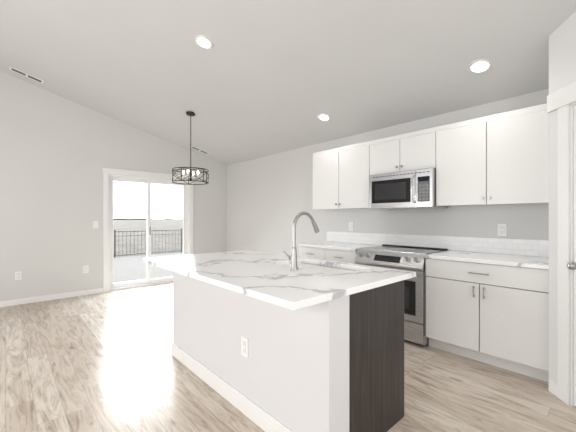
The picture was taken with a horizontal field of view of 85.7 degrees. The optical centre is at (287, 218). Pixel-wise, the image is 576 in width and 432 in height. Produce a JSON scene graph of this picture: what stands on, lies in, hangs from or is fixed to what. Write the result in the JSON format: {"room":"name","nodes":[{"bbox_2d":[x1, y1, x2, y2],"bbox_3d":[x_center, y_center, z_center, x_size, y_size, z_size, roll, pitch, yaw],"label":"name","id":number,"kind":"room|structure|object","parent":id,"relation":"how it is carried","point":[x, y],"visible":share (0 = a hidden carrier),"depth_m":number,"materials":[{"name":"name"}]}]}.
{"room":"kitchen","nodes":[
{"label":"kitchen","id":0,"kind":"room"},
{"bbox_2d":[0,71,227,300],"bbox_3d":[-3.864,-0.862,4.741,6.600,4.257,0.150,0,0,-42],"label":"wall","id":1,"kind":"structure","parent":0,"point":[58,153],"depth_m":4.93,"materials":[{"name":"paint"}]},
{"bbox_2d":[15,271,21,279],"bbox_3d":[-3.953,0.841,4.552,0.074,0.122,0.008,0,0,-42],"label":"electrical outlet","id":2,"kind":"object","parent":1,"relation":"attached to","point":[18,275],"visible":1,"depth_m":4.55,"materials":[{"name":"white plastic"}]},
{"bbox_2d":[0,288,102,306],"bbox_3d":[-4.697,1.224,3.870,4.195,0.085,0.015,0,0,-42],"label":"baseboard","id":3,"kind":"structure","parent":1,"relation":"attached to","point":[46,297],"depth_m":4.78,"materials":[{"name":"white wood"}]},
{"bbox_2d":[83,266,88,272],"bbox_3d":[-3.331,0.841,5.117,0.074,0.122,0.008,0,0,-42],"label":"electrical outlet","id":4,"kind":"object","parent":1,"relation":"attached to","point":[85,269],"visible":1,"depth_m":5.12,"materials":[{"name":"white plastic"}]},
{"bbox_2d":[93,221,97,227],"bbox_3d":[-3.228,0.106,5.210,0.074,0.122,0.010,0,0,-42],"label":"switch plate","id":5,"kind":"object","parent":1,"relation":"attached to","point":[95,224],"visible":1,"depth_m":5.21,"materials":[{"name":"white plastic"}]},
{"bbox_2d":[102,168,193,292],"bbox_3d":[-2.589,0.202,5.877,1.645,2.128,0.163,0,0,-42],"label":"sliding door","id":6,"kind":"structure","parent":1,"relation":"attached to","point":[111,175],"depth_m":5.77,"materials":[{"name":"white plastic"}]},
{"bbox_2d":[0,282,575,431],"bbox_3d":[-0.986,1.326,1.558,6.938,0.120,8.732,0,0,-42],"label":"floor","id":7,"kind":"structure","parent":0,"point":[104,362],"depth_m":2.37,"materials":[{"name":"brown wood"}]},
{"bbox_2d":[169,270,409,431],"bbox_3d":[-0.148,0.825,2.447,0.801,0.882,1.906,0,0,-42],"label":"kitchen island","id":8,"kind":"object","parent":7,"relation":"on","point":[268,342],"depth_m":1.80,"materials":[{"name":"paint"}]},
{"bbox_2d":[143,250,414,309],"bbox_3d":[-0.216,0.368,2.382,1.105,0.032,1.925,0,0,-42],"label":"island countertop","id":9,"kind":"structure","parent":8,"relation":"on","point":[263,276],"depth_m":1.91,"materials":[{"name":"white stone"}]},
{"bbox_2d":[283,212,318,269],"bbox_3d":[0.102,0.152,2.245,0.282,0.399,0.128,0,0,-42],"label":"faucet","id":10,"kind":"object","parent":9,"relation":"on","point":[293,257],"visible":1,"depth_m":2.14,"materials":[{"name":"silver metal"}]},
{"bbox_2d":[283,262,350,273],"bbox_3d":[0.220,0.485,2.336,0.372,0.226,0.702,0,0,-42],"label":"sink","id":11,"kind":"object","parent":9,"relation":"in","point":[310,265],"depth_m":2.43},
{"bbox_2d":[297,245,356,263],"bbox_3d":[0.698,0.825,4.185,0.608,0.882,0.964,0,0,-42],"label":"base cabinet","id":12,"kind":"object","parent":7,"relation":"on","point":[337,255],"depth_m":3.92,"materials":[{"name":"white wood"}]},
{"bbox_2d":[301,241,380,252],"bbox_3d":[0.688,0.368,4.176,0.635,0.032,0.964,0,0,-42],"label":"countertop","id":13,"kind":"structure","parent":12,"relation":"on","point":[352,248],"depth_m":4.03,"materials":[{"name":"white stone"}]},
{"bbox_2d":[355,244,447,345],"bbox_3d":[1.246,0.800,3.489,0.678,0.932,0.791,0,0,-42],"label":"range","id":14,"kind":"object","parent":7,"relation":"on","point":[406,258],"visible":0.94,"depth_m":3.13,"materials":[{"name":"silver metal"}]},
{"bbox_2d":[424,257,548,381],"bbox_3d":[1.877,0.825,2.888,0.608,0.882,0.937,0,0,-42],"label":"base cabinet","id":15,"kind":"object","parent":7,"relation":"on","point":[491,308],"depth_m":2.62,"materials":[{"name":"white wood"}]},
{"bbox_2d":[425,250,548,268],"bbox_3d":[1.867,0.368,2.879,0.635,0.032,0.937,0,0,-42],"label":"countertop","id":16,"kind":"structure","parent":15,"relation":"on","point":[518,262],"depth_m":2.72,"materials":[{"name":"white stone"}]},
{"bbox_2d":[0,0,575,165],"bbox_3d":[-0.986,-2.063,1.558,6.938,1.854,8.732,0,0,-42],"label":"ceiling","id":17,"kind":"structure","parent":0,"point":[261,78],"depth_m":3.15,"materials":[{"name":"paint"}]},
{"bbox_2d":[9,66,43,83],"bbox_3d":[-3.693,-2.023,4.392,0.380,0.008,0.130,19,-13,-41],"label":"ceiling vent","id":18,"kind":"object","parent":17,"relation":"in","point":[25,74],"visible":0.96,"depth_m":4.38,"materials":[{"name":"white plastic"}]},
{"bbox_2d":[172,111,208,184],"bbox_3d":[-1.450,-1.049,4.628,0.527,1.044,0.526,0,0,-42],"label":"pendant chandelier","id":19,"kind":"object","parent":17,"relation":"hanging from","point":[189,113],"visible":1,"depth_m":4.62,"materials":[{"name":"brown metal"}]},
{"bbox_2d":[191,146,209,153],"bbox_3d":[-1.759,-1.360,6.203,0.380,0.008,0.130,19,-13,-41],"label":"ceiling vent","id":20,"kind":"object","parent":17,"relation":"in","point":[198,149],"visible":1,"depth_m":6.19,"materials":[{"name":"white plastic"}]},
{"bbox_2d":[194,35,212,48],"bbox_3d":[-0.822,-1.720,3.037,0.183,0.019,0.183,19,-12,-41],"label":"recessed light","id":21,"kind":"object","parent":17,"relation":"in","point":[205,42],"visible":1,"depth_m":3.03,"materials":[{"name":"white plastic"}]},
{"bbox_2d":[317,113,330,120],"bbox_3d":[0.467,-1.313,4.037,0.183,0.019,0.183,19,-12,-41],"label":"recessed light","id":22,"kind":"object","parent":17,"relation":"in","point":[323,116],"visible":1,"depth_m":4.02,"materials":[{"name":"white plastic"}]},
{"bbox_2d":[468,59,492,72],"bbox_3d":[1.665,-1.317,2.693,0.183,0.019,0.183,19,-12,-41],"label":"recessed light","id":23,"kind":"object","parent":17,"relation":"in","point":[479,66],"visible":1,"depth_m":2.68,"materials":[{"name":"white plastic"}]},
{"bbox_2d":[228,89,548,256],"bbox_3d":[1.526,-0.013,3.841,0.150,2.560,8.732,0,0,-42],"label":"wall","id":24,"kind":"structure","parent":0,"point":[266,194],"depth_m":4.67,"materials":[{"name":"paint"}]},
{"bbox_2d":[313,141,369,209],"bbox_3d":[0.800,-0.543,4.281,0.329,0.818,0.956,0,0,-42],"label":"upper cabinet","id":25,"kind":"object","parent":24,"relation":"attached to","point":[341,177],"depth_m":4.12,"materials":[{"name":"white wood"}]},
{"bbox_2d":[349,222,352,230],"bbox_3d":[0.896,0.114,4.416,0.008,0.122,0.074,0,0,-42],"label":"electrical outlet","id":26,"kind":"object","parent":24,"relation":"attached to","point":[350,226],"visible":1,"depth_m":4.41,"materials":[{"name":"white plastic"}]},
{"bbox_2d":[369,128,432,174],"bbox_3d":[1.390,-0.741,3.633,0.329,0.421,0.794,0,0,-42],"label":"upper cabinet","id":27,"kind":"object","parent":24,"relation":"attached to","point":[412,150],"depth_m":3.50,"materials":[{"name":"white wood"}]},
{"bbox_2d":[370,168,447,209],"bbox_3d":[1.358,-0.319,3.576,0.452,0.414,0.746,0,0,-42],"label":"microwave","id":28,"kind":"object","parent":27,"relation":"attached to","point":[412,189],"visible":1,"depth_m":3.42,"materials":[{"name":"silver metal"}]},
{"bbox_2d":[327,231,548,256],"bbox_3d":[1.505,0.275,3.744,0.010,0.152,2.705,0,0,-42],"label":"tile backsplash","id":29,"kind":"structure","parent":24,"relation":"attached to","point":[527,247],"depth_m":3.38,"materials":[{"name":"white tile"}]},
{"bbox_2d":[433,103,548,205],"bbox_3d":[1.977,-0.543,2.987,0.329,0.818,0.950,0,0,-42],"label":"upper cabinet","id":30,"kind":"object","parent":24,"relation":"attached to","point":[500,159],"depth_m":2.84,"materials":[{"name":"white wood"}]},
{"bbox_2d":[498,224,506,235],"bbox_3d":[2.118,0.114,3.071,0.008,0.122,0.074,0,0,-42],"label":"electrical outlet","id":31,"kind":"object","parent":24,"relation":"attached to","point":[502,229],"visible":1,"depth_m":3.07,"materials":[{"name":"white plastic"}]},
{"bbox_2d":[549,11,575,383],"bbox_3d":[2.847,-0.128,1.238,1.393,2.788,2.801,0,0,-42],"label":"wall","id":32,"kind":"structure","parent":0,"point":[562,55],"depth_m":2.23,"materials":[{"name":"paint"}]},
{"bbox_2d":[547,82,575,405],"bbox_3d":[1.942,0.184,1.782,0.134,2.165,0.990,0,0,3],"label":"door frame","id":33,"kind":"structure","parent":32,"relation":"attached to","point":[562,100],"depth_m":2.12,"materials":[{"name":"white wood"}]},
{"bbox_2d":[567,105,575,405],"bbox_3d":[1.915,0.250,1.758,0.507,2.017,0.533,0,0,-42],"label":"pantry door","id":34,"kind":"structure","parent":32,"relation":"in","point":[571,265],"depth_m":2.08,"materials":[{"name":"white wood"}]},
{"label":"outside","id":35,"kind":"structure","parent":0,"visible":0},
{"bbox_2d":[113,220,182,257],"bbox_3d":[-73.376,1.466,140.189,240.000,0.200,293.817,0,0,-42],"label":"ground","id":36,"kind":"structure","parent":35,"point":[120,250],"depth_m":23.34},
{"bbox_2d":[113,228,182,257],"bbox_3d":[-4.635,0.876,11.328,7.620,0.980,0.040,0,0,-42],"label":"fence","id":37,"kind":"object","parent":36,"relation":"on","point":[130,235],"depth_m":10.88,"materials":[{"name":"black metal"}]},
{"bbox_2d":[113,252,182,282],"bbox_3d":[-2.971,1.331,9.215,11.000,0.069,5.266,0,0,-42],"label":"patio","id":38,"kind":"structure","parent":36,"relation":"on","point":[121,269],"depth_m":7.86,"materials":[{"name":"concrete"}]},
{"bbox_2d":[113,218,182,219],"bbox_3d":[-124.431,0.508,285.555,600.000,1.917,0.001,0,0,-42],"label":"hills","id":39,"kind":"structure","parent":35,"point":[143,219],"depth_m":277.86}
]}

